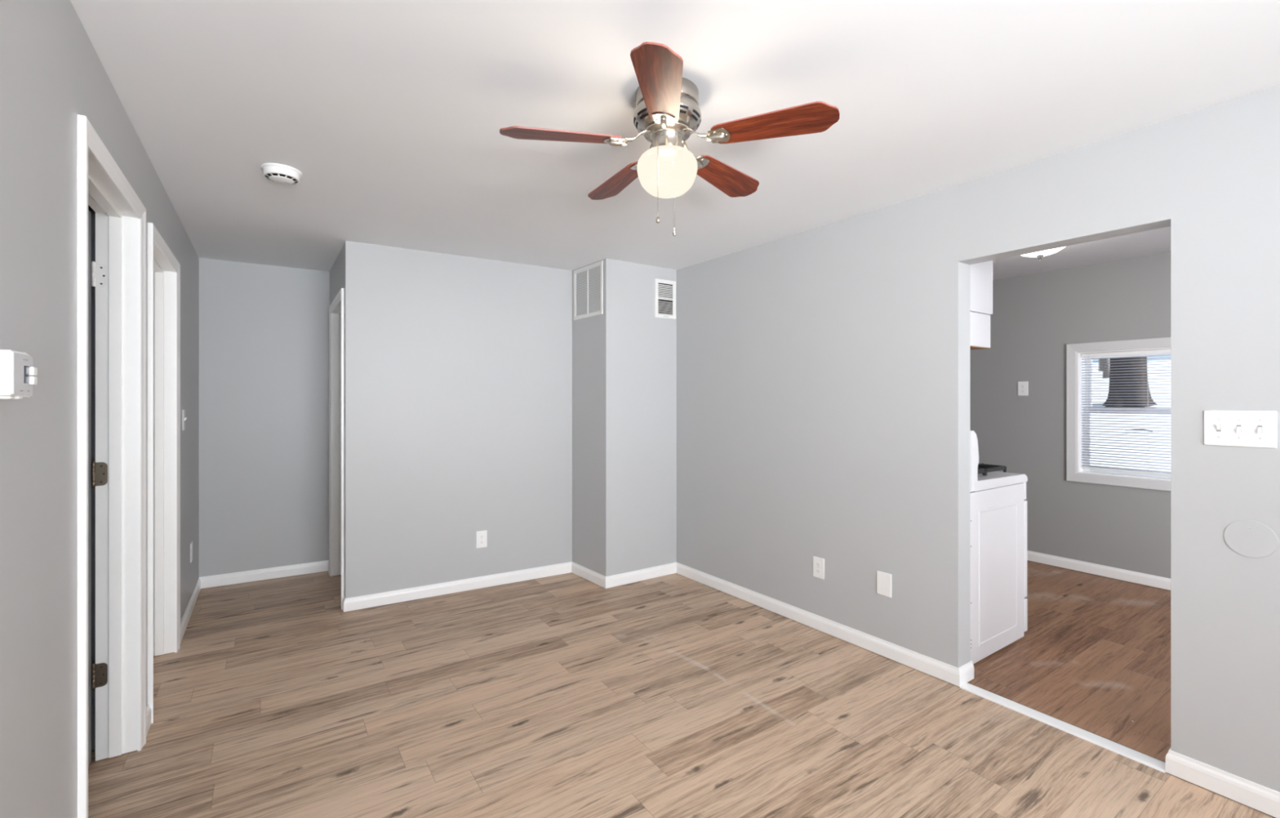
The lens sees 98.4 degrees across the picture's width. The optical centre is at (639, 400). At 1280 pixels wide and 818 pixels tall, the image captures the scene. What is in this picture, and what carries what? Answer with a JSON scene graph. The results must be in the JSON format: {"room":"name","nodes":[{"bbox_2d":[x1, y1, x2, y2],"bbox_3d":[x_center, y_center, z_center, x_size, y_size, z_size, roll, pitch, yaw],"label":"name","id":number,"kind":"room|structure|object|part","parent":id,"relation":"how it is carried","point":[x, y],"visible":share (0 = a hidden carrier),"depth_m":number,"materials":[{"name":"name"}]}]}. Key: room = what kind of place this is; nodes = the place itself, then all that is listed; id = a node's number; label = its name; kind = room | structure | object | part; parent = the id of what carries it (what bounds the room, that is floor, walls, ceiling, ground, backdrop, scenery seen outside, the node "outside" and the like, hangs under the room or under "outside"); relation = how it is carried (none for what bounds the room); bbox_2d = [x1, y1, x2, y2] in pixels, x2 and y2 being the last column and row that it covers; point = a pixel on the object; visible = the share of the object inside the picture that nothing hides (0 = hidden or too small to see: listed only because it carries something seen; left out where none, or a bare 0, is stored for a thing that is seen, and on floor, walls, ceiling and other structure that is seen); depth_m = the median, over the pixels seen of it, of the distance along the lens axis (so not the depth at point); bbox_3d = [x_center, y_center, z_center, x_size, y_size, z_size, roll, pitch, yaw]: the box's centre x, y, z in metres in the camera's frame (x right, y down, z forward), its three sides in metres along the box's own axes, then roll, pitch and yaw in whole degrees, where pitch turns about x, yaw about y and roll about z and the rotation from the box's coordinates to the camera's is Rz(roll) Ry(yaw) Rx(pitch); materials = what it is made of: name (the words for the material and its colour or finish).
{"room":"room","nodes":[
{"label":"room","id":0,"kind":"room"},
{"bbox_2d":[0,0,199,817],"bbox_3d":[-1.628,0.167,-0.251,2.162,2.400,9.001,0,0,-34],"label":"wall","id":1,"kind":"structure","parent":0,"point":[51,72],"depth_m":1.29,"materials":[{"name":"grey paint"}]},
{"bbox_2d":[0,349,37,399],"bbox_3d":[-1.165,-0.046,1.016,0.053,0.088,0.110,0,0,-34],"label":"thermostat","id":2,"kind":"object","parent":1,"relation":"attached to","point":[17,371],"visible":1,"depth_m":1.00,"materials":[{"name":"white plastic"}]},
{"bbox_3d":[-1.151,-0.048,1.030,0.001,0.076,0.096,0,0,-34],"label":"panel","id":3,"kind":"part","parent":2,"relation":"part of","materials":[{"name":"white plastic"}]},
{"bbox_2d":[77,114,146,817],"bbox_3d":[-2.103,0.300,1.602,0.888,2.133,0.866,0,0,-34],"label":"door frame","id":4,"kind":"structure","parent":1,"relation":"in","point":[117,675],"depth_m":2.10,"materials":[{"name":"white paint"}]},
{"bbox_2d":[146,703,151,736],"bbox_3d":[-2.027,1.322,2.266,0.013,0.082,0.152,0,0,-34],"label":"baseboard","id":5,"kind":"structure","parent":1,"relation":"attached to","point":[148,711],"depth_m":2.29,"materials":[{"name":"white paint"}]},
{"bbox_2d":[147,222,180,724],"bbox_3d":[-2.356,0.308,2.653,0.138,2.117,0.855,0,0,-34],"label":"door frame","id":6,"kind":"structure","parent":1,"relation":"in","point":[163,268],"depth_m":2.96,"materials":[{"name":"white paint"}]},
{"bbox_2d":[182,409,186,430],"bbox_3d":[-2.700,0.116,3.274,0.016,0.122,0.078,0,0,-34],"label":"light switch","id":7,"kind":"object","parent":1,"relation":"attached to","point":[184,418],"visible":1,"depth_m":3.27,"materials":[{"name":"white plastic"}]},
{"bbox_3d":[-2.704,0.116,3.271,0.006,0.122,0.078,0,0,-34],"label":"plate","id":8,"kind":"part","parent":7,"relation":"part of","materials":[{"name":"white plastic"}]},
{"bbox_2d":[180,577,200,643],"bbox_3d":[-2.869,1.322,3.523,0.012,0.082,1.159,0,0,-34],"label":"baseboard","id":9,"kind":"structure","parent":1,"relation":"attached to","point":[185,619],"depth_m":3.47,"materials":[{"name":"white paint"}]},
{"bbox_2d":[190,541,192,562],"bbox_3d":[-2.924,0.987,3.600,0.008,0.122,0.078,0,0,-34],"label":"wall outlet","id":10,"kind":"object","parent":1,"relation":"attached to","point":[191,544],"visible":1,"depth_m":3.57,"materials":[{"name":"white plastic"}]},
{"bbox_2d":[199,257,329,588],"bbox_3d":[-2.827,0.167,4.297,0.951,2.400,0.125,0,0,-32],"label":"wall","id":11,"kind":"structure","parent":0,"point":[264,329],"depth_m":4.20,"materials":[{"name":"grey paint"}]},
{"bbox_2d":[200,560,328,588],"bbox_3d":[-2.841,1.322,4.210,0.826,0.082,0.012,0,0,-31],"label":"baseboard","id":12,"kind":"structure","parent":11,"relation":"attached to","point":[226,579],"depth_m":4.19,"materials":[{"name":"white paint"}]},
{"bbox_2d":[329,241,345,596],"bbox_3d":[-2.148,0.167,4.035,0.124,2.400,1.041,0,0,-34],"label":"wall","id":13,"kind":"structure","parent":0,"point":[337,272],"depth_m":3.75,"materials":[{"name":"grey paint"}]},
{"bbox_2d":[328,288,344,609],"bbox_3d":[-2.048,0.317,4.063,0.352,2.100,0.866,0,0,-34],"label":"door frame","id":14,"kind":"structure","parent":13,"relation":"in","point":[336,308],"depth_m":4.30,"materials":[{"name":"white paint"}]},
{"bbox_2d":[345,240,572,598],"bbox_3d":[-1.253,0.167,4.032,1.591,2.400,0.122,0,0,-31],"label":"wall","id":15,"kind":"structure","parent":0,"point":[459,368],"depth_m":3.92,"materials":[{"name":"grey paint"}]},
{"bbox_2d":[475,529,487,547],"bbox_3d":[-1.152,1.010,4.017,0.078,0.122,0.008,0,0,-31],"label":"wall outlet","id":16,"kind":"object","parent":15,"relation":"attached to","point":[481,535],"visible":1,"depth_m":4.01,"materials":[{"name":"white plastic"}]},
{"bbox_2d":[342,561,676,612],"bbox_3d":[-0.815,1.322,3.971,2.311,0.082,0.541,0,0,-31],"label":"baseboard","id":17,"kind":"structure","parent":15,"relation":"attached to","point":[358,602],"depth_m":4.04,"materials":[{"name":"white paint"}]},
{"bbox_2d":[572,257,676,576],"bbox_3d":[-0.159,0.167,4.432,0.677,2.400,0.595,0,0,-34],"label":"column","id":18,"kind":"structure","parent":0,"point":[624,357],"depth_m":4.19,"materials":[{"name":"grey paint"}]},
{"bbox_2d":[573,260,603,320],"bbox_3d":[-0.398,-0.828,4.206,0.008,0.392,0.405,0,0,-38],"label":"air vent","id":19,"kind":"object","parent":18,"relation":"in","point":[600,264],"visible":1,"depth_m":4.20,"materials":[{"name":"white metal"}]},
{"bbox_2d":[654,278,675,319],"bbox_3d":[0.202,-0.790,4.307,0.203,0.300,0.016,0,0,-34],"label":"air vent","id":20,"kind":"object","parent":18,"relation":"in","point":[664,290],"visible":1,"depth_m":4.31,"materials":[{"name":"white metal"}]},
{"bbox_2d":[70,0,1279,271],"bbox_3d":[-0.337,-1.093,0.677,5.400,0.120,9.300,0,0,-34],"label":"ceiling","id":21,"kind":"structure","parent":0,"point":[391,114],"depth_m":1.89,"materials":[{"name":"white paint"}]},
{"bbox_2d":[260,163,302,184],"bbox_3d":[-1.611,-1.008,2.481,0.158,0.049,0.158,0,0,39],"label":"smoke detector","id":22,"kind":"object","parent":21,"relation":"attached to","point":[275,172],"visible":1,"depth_m":2.44,"materials":[{"name":"white plastic"}]},
{"bbox_2d":[499,41,839,236],"bbox_3d":[0.080,-0.798,1.896,1.048,0.470,1.020,0,0,-34],"label":"ceiling fan","id":23,"kind":"object","parent":21,"relation":"hanging from","point":[667,112],"visible":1,"depth_m":1.77,"materials":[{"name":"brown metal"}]},
{"bbox_3d":[-0.252,-0.855,1.786,0.393,0.005,0.134,-2,12,-12],"label":"blade","id":24,"kind":"part","parent":23,"relation":"part of","materials":[{"name":"brown wood"}]},
{"bbox_3d":[-0.085,-0.855,2.164,0.134,0.005,0.393,-13,5,-30],"label":"blade","id":25,"kind":"part","parent":23,"relation":"part of","materials":[{"name":"brown wood"}]},
{"bbox_3d":[-0.013,-0.877,1.837,0.090,0.044,0.032,0,0,-12],"label":"blade arm","id":26,"kind":"part","parent":23,"relation":"part of","materials":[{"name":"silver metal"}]},
{"bbox_3d":[0.055,-0.855,1.510,0.134,0.005,0.393,12,3,5],"label":"blade","id":27,"kind":"part","parent":23,"relation":"part of","materials":[{"name":"brown wood"}]},
{"bbox_3d":[0.092,-0.760,1.860,0.203,0.139,0.203,0,0,-34],"label":"lamp shade","id":28,"kind":"part","parent":23,"relation":"part of","materials":[{"name":"white glass"}]},
{"bbox_3d":[0.115,-0.742,1.936,0.003,0.265,0.057,0,0,16],"label":"pull chain","id":29,"kind":"part","parent":23,"relation":"part of","materials":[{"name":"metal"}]},
{"bbox_3d":[0.163,-0.877,1.939,0.032,0.044,0.090,0,0,42],"label":"blade arm","id":30,"kind":"part","parent":23,"relation":"part of","materials":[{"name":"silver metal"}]},
{"bbox_3d":[0.190,-0.877,1.816,0.090,0.044,0.032,0,0,24],"label":"blade arm","id":31,"kind":"part","parent":23,"relation":"part of","materials":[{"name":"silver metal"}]},
{"bbox_3d":[0.326,-0.855,2.121,0.134,0.005,0.393,-15,-12,41],"label":"blade","id":32,"kind":"part","parent":23,"relation":"part of","materials":[{"name":"brown wood"}]},
{"bbox_3d":[0.413,-0.855,1.717,0.393,0.005,0.134,2,-11,24],"label":"blade","id":33,"kind":"part","parent":23,"relation":"part of","materials":[{"name":"brown wood"}]},
{"bbox_2d":[88,560,1275,817],"bbox_3d":[0.816,1.427,1.458,8.185,0.120,9.300,0,0,-34],"label":"floor","id":34,"kind":"structure","parent":0,"point":[567,695],"depth_m":2.41,"materials":[{"name":"beige wood"}]},
{"bbox_2d":[969,430,1027,663],"bbox_3d":[1.767,0.761,3.326,0.717,1.212,0.764,0,0,-34],"label":"range","id":35,"kind":"object","parent":34,"relation":"on","point":[998,603],"visible":0.25,"depth_m":2.98,"materials":[{"name":"white metal"}]},
{"bbox_3d":[1.950,0.927,2.997,0.450,0.710,0.004,0,0,-34],"label":"panel","id":36,"kind":"part","parent":35,"relation":"part of","materials":[{"name":"white metal"}]},
{"bbox_2d":[973,471,1027,491],"bbox_3d":[1.761,0.441,3.322,0.630,0.054,0.764,0,0,-34],"label":"cooktop","id":37,"kind":"object","parent":35,"relation":"in","point":[988,481],"depth_m":3.02,"materials":[{"name":"white metal"}]},
{"bbox_3d":[2.011,0.520,3.491,0.028,0.103,0.752,0,0,-34],"label":"control panel","id":38,"kind":"part","parent":35,"relation":"part of","materials":[{"name":"white metal"}]},
{"bbox_3d":[2.014,0.857,3.494,0.036,0.556,0.756,0,0,-34],"label":"oven door","id":39,"kind":"part","parent":35,"relation":"part of","materials":[{"name":"white metal"}]},
{"bbox_3d":[2.015,1.238,3.494,0.038,0.187,0.756,0,0,-34],"label":"storage drawer","id":40,"kind":"part","parent":35,"relation":"part of","materials":[{"name":"white metal"}]},
{"bbox_2d":[960,682,1165,773],"bbox_3d":[1.752,1.363,2.345,0.070,0.009,0.724,0,0,-34],"label":"threshold strip","id":41,"kind":"object","parent":34,"relation":"on","point":[1151,762],"visible":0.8,"depth_m":2.28,"materials":[{"name":"white plastic"}]},
{"bbox_2d":[968,682,1165,762],"bbox_3d":[1.784,1.365,2.366,0.006,0.005,0.724,0,0,-34],"label":"gap","id":42,"kind":"structure","parent":34,"relation":"on","point":[968,682],"depth_m":2.32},
{"bbox_2d":[676,84,1279,791],"bbox_3d":[2.215,0.147,1.679,0.170,2.440,7.900,0,0,-34],"label":"wall","id":43,"kind":"structure","parent":0,"point":[823,372],"depth_m":2.71,"materials":[{"name":"grey paint"}]},
{"bbox_2d":[813,555,824,579],"bbox_3d":[1.062,0.995,3.284,0.008,0.122,0.078,0,0,-35],"label":"wall outlet","id":44,"kind":"object","parent":43,"relation":"attached to","point":[818,562],"visible":1,"depth_m":3.28,"materials":[{"name":"white plastic"}]},
{"bbox_2d":[815,568,820,573],"bbox_3d":[1.061,1.014,3.283,0.004,0.027,0.033,0,0,-36],"label":"receptacle","id":45,"kind":"object","parent":44,"relation":"attached to","point":[817,570],"depth_m":3.28,"materials":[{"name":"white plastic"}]},
{"bbox_2d":[815,561,820,567],"bbox_3d":[1.061,0.976,3.283,0.004,0.027,0.033,0,0,-36],"label":"receptacle","id":46,"kind":"object","parent":44,"relation":"attached to","point":[817,563],"depth_m":3.28,"materials":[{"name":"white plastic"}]},
{"bbox_2d":[675,562,973,686],"bbox_3d":[0.958,1.322,3.537,0.140,0.082,2.142,0,0,-36],"label":"baseboard","id":47,"kind":"structure","parent":43,"relation":"attached to","point":[948,673],"depth_m":3.14,"materials":[{"name":"white paint"}]},
{"bbox_2d":[876,570,891,597],"bbox_3d":[1.303,0.980,2.947,0.007,0.124,0.082,0,0,-36],"label":"blank cover plate","id":48,"kind":"object","parent":43,"relation":"attached to","point":[883,580],"visible":1,"depth_m":2.94,"materials":[{"name":"white plastic"}]},
{"bbox_2d":[969,311,990,350],"bbox_3d":[1.516,-0.364,3.156,0.328,0.178,0.758,0,0,-34],"label":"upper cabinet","id":49,"kind":"object","parent":43,"relation":"attached to","point":[980,323],"visible":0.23,"depth_m":2.87,"materials":[{"name":"white laminate"}]},
{"bbox_3d":[1.516,-0.277,3.156,0.324,0.004,0.754,0,0,-34],"label":"underside panel","id":50,"kind":"part","parent":49,"relation":"part of","materials":[{"name":"beige wood"}]},
{"bbox_2d":[969,260,992,315],"bbox_3d":[1.528,-0.742,3.164,0.357,0.572,0.760,0,0,-34],"label":"upper cabinet","id":51,"kind":"object","parent":43,"relation":"attached to","point":[980,273],"visible":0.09,"depth_m":2.88,"materials":[{"name":"white laminate"}]},
{"bbox_3d":[1.773,-0.741,3.102,0.021,0.562,0.376,0,0,-34],"label":"door","id":52,"kind":"part","parent":51,"relation":"part of","materials":[{"name":"white laminate"}]},
{"bbox_2d":[1165,747,1279,817],"bbox_3d":[3.188,1.322,0.224,0.068,0.082,4.398,0,0,-34],"label":"baseboard","id":53,"kind":"structure","parent":43,"relation":"attached to","point":[1264,799],"depth_m":1.90,"materials":[{"name":"white paint"}]},
{"bbox_2d":[1204,410,1277,448],"bbox_3d":[2.034,0.096,1.875,0.016,0.122,0.171,0,0,-34],"label":"light switch","id":54,"kind":"object","parent":43,"relation":"attached to","point":[1251,428],"visible":1,"depth_m":1.87,"materials":[{"name":"white plastic"}]},
{"bbox_2d":[1223,520,1278,558],"bbox_3d":[2.055,0.466,1.859,0.007,0.126,0.126,0,0,-34],"label":"round cover plate","id":55,"kind":"object","parent":43,"relation":"attached to","point":[1246,538],"visible":1,"depth_m":1.86,"materials":[{"name":"grey paint"}]},
{"bbox_2d":[969,251,1170,590],"bbox_3d":[3.938,0.147,3.932,0.160,2.440,5.100,0,0,-34],"label":"wall","id":56,"kind":"structure","parent":0,"point":[1034,317],"depth_m":4.51,"materials":[{"name":"grey paint"}]},
{"bbox_2d":[1017,381,1028,395],"bbox_3d":[3.289,-0.101,4.741,0.008,0.122,0.078,0,0,-34],"label":"wall outlet","id":57,"kind":"object","parent":56,"relation":"attached to","point":[1023,386],"visible":1,"depth_m":4.74,"materials":[{"name":"white plastic"}]},
{"bbox_2d":[1026,550,1170,590],"bbox_3d":[3.867,1.322,3.884,0.012,0.082,5.100,0,0,-34],"label":"baseboard","id":58,"kind":"structure","parent":56,"relation":"attached to","point":[1144,579],"depth_m":4.29,"materials":[{"name":"white paint"}]},
{"bbox_2d":[1066,337,1170,491],"bbox_3d":[3.801,0.099,4.117,0.179,1.109,0.982,0,0,-34],"label":"window","id":59,"kind":"structure","parent":56,"relation":"in","point":[1074,471],"depth_m":4.42,"materials":[{"name":"white paint"}]},
{"bbox_2d":[1080,348,1170,475],"bbox_3d":[3.767,0.086,4.094,0.042,0.914,0.804,0,0,-34],"label":"window blind","id":60,"kind":"object","parent":59,"relation":"attached to","point":[1157,351],"visible":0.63,"depth_m":4.19,"materials":[{"name":"white plastic"}]},
{"bbox_3d":[3.771,-0.357,4.097,0.032,0.028,0.804,0,0,-34],"label":"head rail","id":61,"kind":"part","parent":60,"relation":"part of","materials":[{"name":"white plastic"}]},
{"bbox_3d":[3.771,0.536,4.097,0.024,0.014,0.804,0,0,-34],"label":"rail","id":62,"kind":"part","parent":60,"relation":"part of","materials":[{"name":"white plastic"}]},
{"bbox_3d":[3.828,0.315,4.135,0.030,0.510,0.816,0,0,-34],"label":"sash","id":63,"kind":"part","parent":59,"relation":"part of","materials":[{"name":"white paint"}]},
{"bbox_3d":[3.856,-0.135,4.154,0.030,0.477,0.816,0,0,-34],"label":"sash","id":64,"kind":"part","parent":59,"relation":"part of","materials":[{"name":"white paint"}]},
{"bbox_2d":[992,226,1170,280],"bbox_3d":[2.885,-1.123,3.219,2.784,0.100,5.300,0,0,-34],"label":"ceiling","id":65,"kind":"structure","parent":0,"point":[1158,240],"depth_m":4.06,"materials":[{"name":"paint"}]},
{"bbox_2d":[1020,246,1065,260],"bbox_3d":[2.635,-0.998,3.636,0.344,0.150,0.344,0,0,-34],"label":"flush ceiling light","id":66,"kind":"object","parent":65,"relation":"attached to","point":[1039,254],"visible":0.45,"depth_m":3.60,"materials":[{"name":"white glass"}]},
{"label":"outside","id":67,"kind":"structure","parent":0,"visible":0},
{"bbox_2d":[1090,360,1170,471],"bbox_3d":[15.749,-0.425,22.728,40.440,4.194,60.000,0,0,-34],"label":"snow ground","id":68,"kind":"structure","parent":67,"point":[1095,380],"depth_m":8.16,"materials":[{"name":"white snow"}]},
{"bbox_2d":[1098,359,1102,371],"bbox_3d":[19.884,-3.554,24.014,2.984,4.811,3.007,0,0,-34],"label":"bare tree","id":69,"kind":"object","parent":68,"relation":"on","point":[1100,364],"visible":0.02,"depth_m":23.89,"materials":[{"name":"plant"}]},
{"bbox_2d":[1102,358,1109,378],"bbox_3d":[14.398,-2.825,17.576,2.826,4.489,2.272,0,0,-44],"label":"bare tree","id":70,"kind":"object","parent":68,"relation":"on","point":[1106,366],"visible":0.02,"depth_m":17.41,"materials":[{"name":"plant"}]},
{"bbox_2d":[1102,356,1156,407],"bbox_3d":[8.355,-2.994,9.129,3.169,6.455,3.895,0,0,-34],"label":"tree","id":71,"kind":"object","parent":68,"relation":"on","point":[1110,390],"visible":0.06,"depth_m":9.33,"materials":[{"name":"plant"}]}
]}

